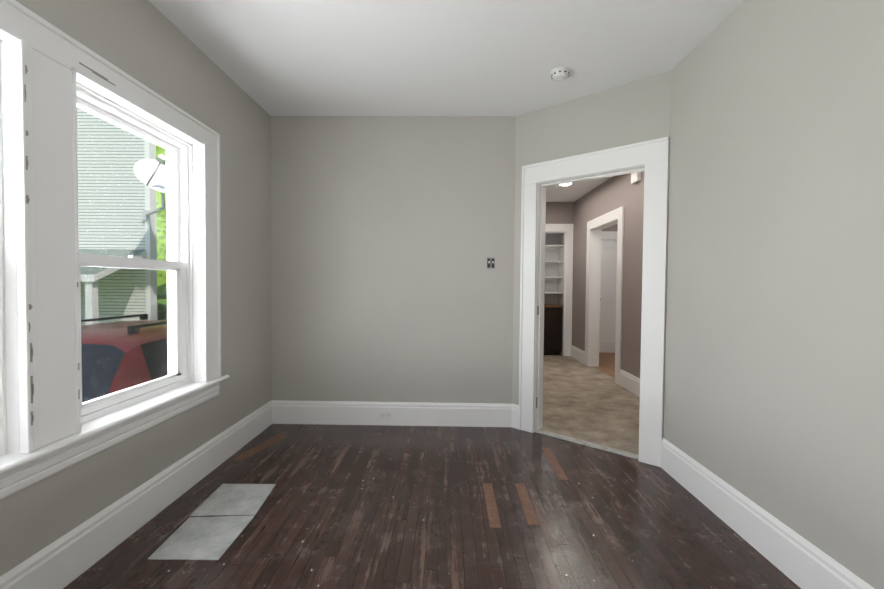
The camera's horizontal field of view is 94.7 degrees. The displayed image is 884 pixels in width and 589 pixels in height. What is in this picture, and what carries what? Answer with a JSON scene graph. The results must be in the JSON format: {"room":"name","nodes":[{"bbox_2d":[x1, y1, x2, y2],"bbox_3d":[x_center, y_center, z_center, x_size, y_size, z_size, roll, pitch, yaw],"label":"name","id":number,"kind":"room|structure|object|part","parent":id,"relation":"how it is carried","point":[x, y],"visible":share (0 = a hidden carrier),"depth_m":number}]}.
{"room":"empty bedroom","nodes":[
{"label":"empty bedroom","id":0,"kind":"room"},
{"bbox_2d":[0,0,270,575],"bbox_3d":[-1.628,0.256,1.067,0.200,3.755,5.347,1,1,1],"label":"wall","id":1,"kind":"structure","parent":0,"point":[147,43],"depth_m":2.39},
{"bbox_2d":[0,0,229,499],"bbox_3d":[-1.610,-0.161,1.561,0.312,1.726,2.375,1,1,1],"label":"window unit","id":2,"kind":"structure","parent":1,"relation":"in","point":[178,265],"depth_m":1.64},
{"bbox_2d":[0,400,275,588],"bbox_3d":[-1.526,1.085,1.086,0.018,0.200,4.947,1,1,1],"label":"baseboard","id":3,"kind":"structure","parent":1,"relation":"attached to","point":[66,559],"depth_m":1.94},
{"bbox_2d":[271,116,515,403],"bbox_3d":[-0.462,-0.221,3.575,2.438,2.905,0.130,1,1,1],"label":"wall","id":4,"kind":"structure","parent":0,"point":[390,235],"depth_m":3.51},
{"bbox_2d":[379,411,392,418],"bbox_3d":[-0.483,1.041,3.519,0.114,0.070,0.008,1,1,1],"label":"electrical outlet","id":5,"kind":"object","parent":4,"relation":"attached to","point":[385,414],"visible":1,"depth_m":3.52},
{"bbox_2d":[487,257,494,268],"bbox_3d":[0.418,-0.268,3.482,0.068,0.104,0.022,1,1,1],"label":"light switch","id":6,"kind":"object","parent":4,"relation":"attached to","point":[490,262],"visible":1,"depth_m":3.48},
{"bbox_2d":[63,353,800,588],"bbox_3d":[1.576,1.202,3.502,6.240,0.100,9.980,1,1,1],"label":"floor","id":7,"kind":"structure","parent":0,"point":[370,507],"depth_m":2.14},
{"bbox_2d":[148,484,275,559],"bbox_3d":[-1.161,1.160,2.142,0.359,0.003,0.696,1,1,1],"label":"tiles","id":8,"kind":"object","parent":7,"relation":"on","point":[201,538],"depth_m":2.06},
{"bbox_2d":[232,434,288,460],"bbox_3d":[-1.343,1.137,3.049,0.107,0.001,0.514,1,1,15],"label":"strip","id":9,"kind":"object","parent":7,"relation":"on","point":[261,446],"visible":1,"depth_m":3.03},
{"bbox_2d":[483,483,500,527],"bbox_3d":[0.275,1.170,2.284,0.057,0.001,0.460,1,1,1],"label":"strip","id":10,"kind":"object","parent":7,"relation":"on","point":[493,515],"visible":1,"depth_m":2.25},
{"bbox_2d":[515,484,538,524],"bbox_3d":[0.473,1.171,2.295,0.057,0.001,0.430,1,1,1],"label":"strip","id":11,"kind":"object","parent":7,"relation":"on","point":[529,512],"visible":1,"depth_m":2.26},
{"bbox_2d":[544,304,562,354],"bbox_3d":[1.697,0.620,7.330,0.814,0.875,0.555,1,1,1],"label":"base cabinet","id":12,"kind":"object","parent":7,"relation":"on","point":[552,329],"visible":0.25,"depth_m":7.07},
{"bbox_2d":[542,448,567,479],"bbox_3d":[0.772,1.161,2.815,0.057,0.001,0.500,1,1,1],"label":"strip","id":13,"kind":"object","parent":7,"relation":"on","point":[557,468],"visible":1,"depth_m":2.78},
{"bbox_2d":[535,429,637,458],"bbox_3d":[1.103,1.151,3.158,0.825,0.014,0.065,2,2,40],"label":"threshold","id":14,"kind":"object","parent":7,"relation":"on","point":[597,446],"visible":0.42,"depth_m":3.12},
{"bbox_2d":[148,0,743,201],"bbox_3d":[1.534,-1.577,3.409,6.410,0.150,10.230,1,1,1],"label":"ceiling","id":15,"kind":"structure","parent":0,"point":[388,57],"depth_m":2.48},
{"bbox_2d":[550,67,570,80],"bbox_3d":[0.795,-1.471,2.732,0.132,0.042,0.132,1,1,1],"label":"smoke detector","id":16,"kind":"object","parent":15,"relation":"attached to","point":[559,73],"visible":1,"depth_m":2.70},
{"bbox_2d":[544,233,562,352],"bbox_3d":[1.687,-0.223,7.437,1.140,2.755,0.580,1,1,1],"label":"wall","id":17,"kind":"structure","parent":0,"point":[553,270],"depth_m":7.61},
{"bbox_2d":[544,245,562,294],"bbox_3d":[1.688,-0.435,7.421,0.936,0.900,0.398,1,1,1],"label":"closet shelves","id":18,"kind":"object","parent":17,"relation":"attached to","point":[551,247],"visible":0.4,"depth_m":7.47},
{"bbox_2d":[546,202,573,223],"bbox_3d":[1.535,-0.266,7.088,1.432,2.855,0.120,1,1,1],"label":"wall","id":19,"kind":"structure","parent":0,"point":[559,212],"depth_m":6.99},
{"bbox_2d":[545,224,573,355],"bbox_3d":[1.696,-0.076,7.079,1.095,2.280,0.142,1,1,1],"label":"trim","id":20,"kind":"structure","parent":19,"relation":"attached to","point":[566,230],"depth_m":7.00},
{"bbox_2d":[512,71,670,437],"bbox_3d":[1.099,-0.197,3.170,1.392,2.905,0.134,2,2,40],"label":"wall","id":21,"kind":"structure","parent":0,"point":[638,111],"depth_m":3.07},
{"bbox_2d":[518,137,668,466],"bbox_3d":[1.130,0.049,3.140,1.087,2.214,0.190,2,2,40],"label":"door frame","id":22,"kind":"structure","parent":21,"relation":"attached to","point":[650,158],"depth_m":2.91},
{"bbox_3d":[0.794,0.522,3.393,0.002,0.850,0.030,2,2,40],"label":"door strike trim","id":23,"kind":"part","parent":22,"relation":"part of"},
{"bbox_2d":[572,171,643,377],"bbox_3d":[2.276,-0.203,4.831,0.130,2.855,5.630,1,1,1],"label":"wall","id":24,"kind":"structure","parent":0,"point":[612,193],"depth_m":4.95},
{"bbox_2d":[585,206,623,384],"bbox_3d":[2.288,0.005,5.631,0.174,2.200,1.280,1,1,1],"label":"trim","id":25,"kind":"structure","parent":24,"relation":"attached to","point":[596,226],"depth_m":6.12},
{"bbox_2d":[631,172,640,183],"bbox_3d":[2.193,-1.331,4.610,0.050,0.120,0.160,1,1,1],"label":"door chime","id":26,"kind":"object","parent":24,"relation":"attached to","point":[636,177],"visible":0.9,"depth_m":4.57},
{"bbox_2d":[601,224,617,230],"bbox_3d":[3.531,-0.256,7.384,2.290,2.855,0.120,1,1,1],"label":"wall","id":27,"kind":"structure","parent":0,"point":[613,228],"depth_m":7.31},
{"bbox_2d":[599,240,616,352],"bbox_3d":[3.173,0.042,7.367,0.792,2.038,0.111,1,1,1],"label":"hall door","id":28,"kind":"structure","parent":27,"relation":"in","point":[608,282],"depth_m":7.39},
{"bbox_2d":[601,231,616,239],"bbox_3d":[3.174,-0.031,7.385,1.060,2.200,0.142,1,1,1],"label":"door frame","id":29,"kind":"structure","parent":27,"relation":"attached to","point":[608,235],"depth_m":7.29},
{"bbox_2d":[663,0,883,588],"bbox_3d":[1.538,-0.130,0.596,0.130,2.905,4.395,1,1,1],"label":"wall","id":30,"kind":"structure","parent":0,"point":[774,377],"depth_m":1.77},
{"bbox_2d":[661,438,874,588],"bbox_3d":[1.453,1.121,0.664,0.018,0.200,4.205,1,1,1],"label":"baseboard","id":31,"kind":"structure","parent":30,"relation":"attached to","point":[801,561],"depth_m":1.87},
{"label":"outside","id":32,"kind":"structure","parent":0,"visible":0},
{"bbox_2d":[157,298,166,304],"bbox_3d":[-24.735,1.481,25.339,110.000,0.300,130.000,1,1,1],"label":"ground","id":33,"kind":"structure","parent":32,"point":[161,301],"depth_m":45.36},
{"bbox_2d":[77,107,165,324],"bbox_3d":[-10.891,-2.652,6.252,14.266,9.150,1.130,1,1,1],"label":"neighbouring house","id":34,"kind":"structure","parent":33,"relation":"on","point":[109,235],"depth_m":6.61},
{"bbox_2d":[156,145,166,298],"bbox_3d":[-30.049,-5.064,32.755,78.037,14.047,49.966,1,1,1],"label":"trees","id":35,"kind":"object","parent":33,"relation":"on","point":[161,243],"depth_m":12.15},
{"bbox_2d":[157,303,166,319],"bbox_3d":[-13.440,1.048,15.653,34.533,1.621,1.586,1,1,1],"label":"hedge","id":36,"kind":"object","parent":33,"relation":"on","point":[163,308],"depth_m":15.36},
{"bbox_3d":[-3.489,2.340,-8.277,3.160,0.020,43.500,1,1,1],"label":"ground","id":37,"kind":"structure","parent":33,"relation":"on","visible":0},
{"bbox_2d":[81,314,167,402],"bbox_3d":[-3.454,1.159,5.270,2.080,1.790,4.440,1,1,1],"label":"car","id":38,"kind":"object","parent":37,"relation":"on","point":[125,376],"depth_m":3.68},
{"bbox_3d":[0.729,-0.238,5.681,0.130,2.855,4.123,1,1,1],"label":"wall","id":39,"kind":"structure","parent":0,"visible":0},
{"bbox_2d":[571,345,584,364],"bbox_3d":[2.223,0.979,6.672,0.018,0.200,0.750,1,1,1],"label":"baseboard","id":40,"kind":"structure","parent":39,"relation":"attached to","point":[578,354],"depth_m":6.62},
{"bbox_2d":[619,369,639,396],"bbox_3d":[2.169,1.056,3.533,0.018,0.200,2.970,1,1,1],"label":"baseboard","id":41,"kind":"structure","parent":39,"relation":"attached to","point":[629,382],"depth_m":4.74}
]}

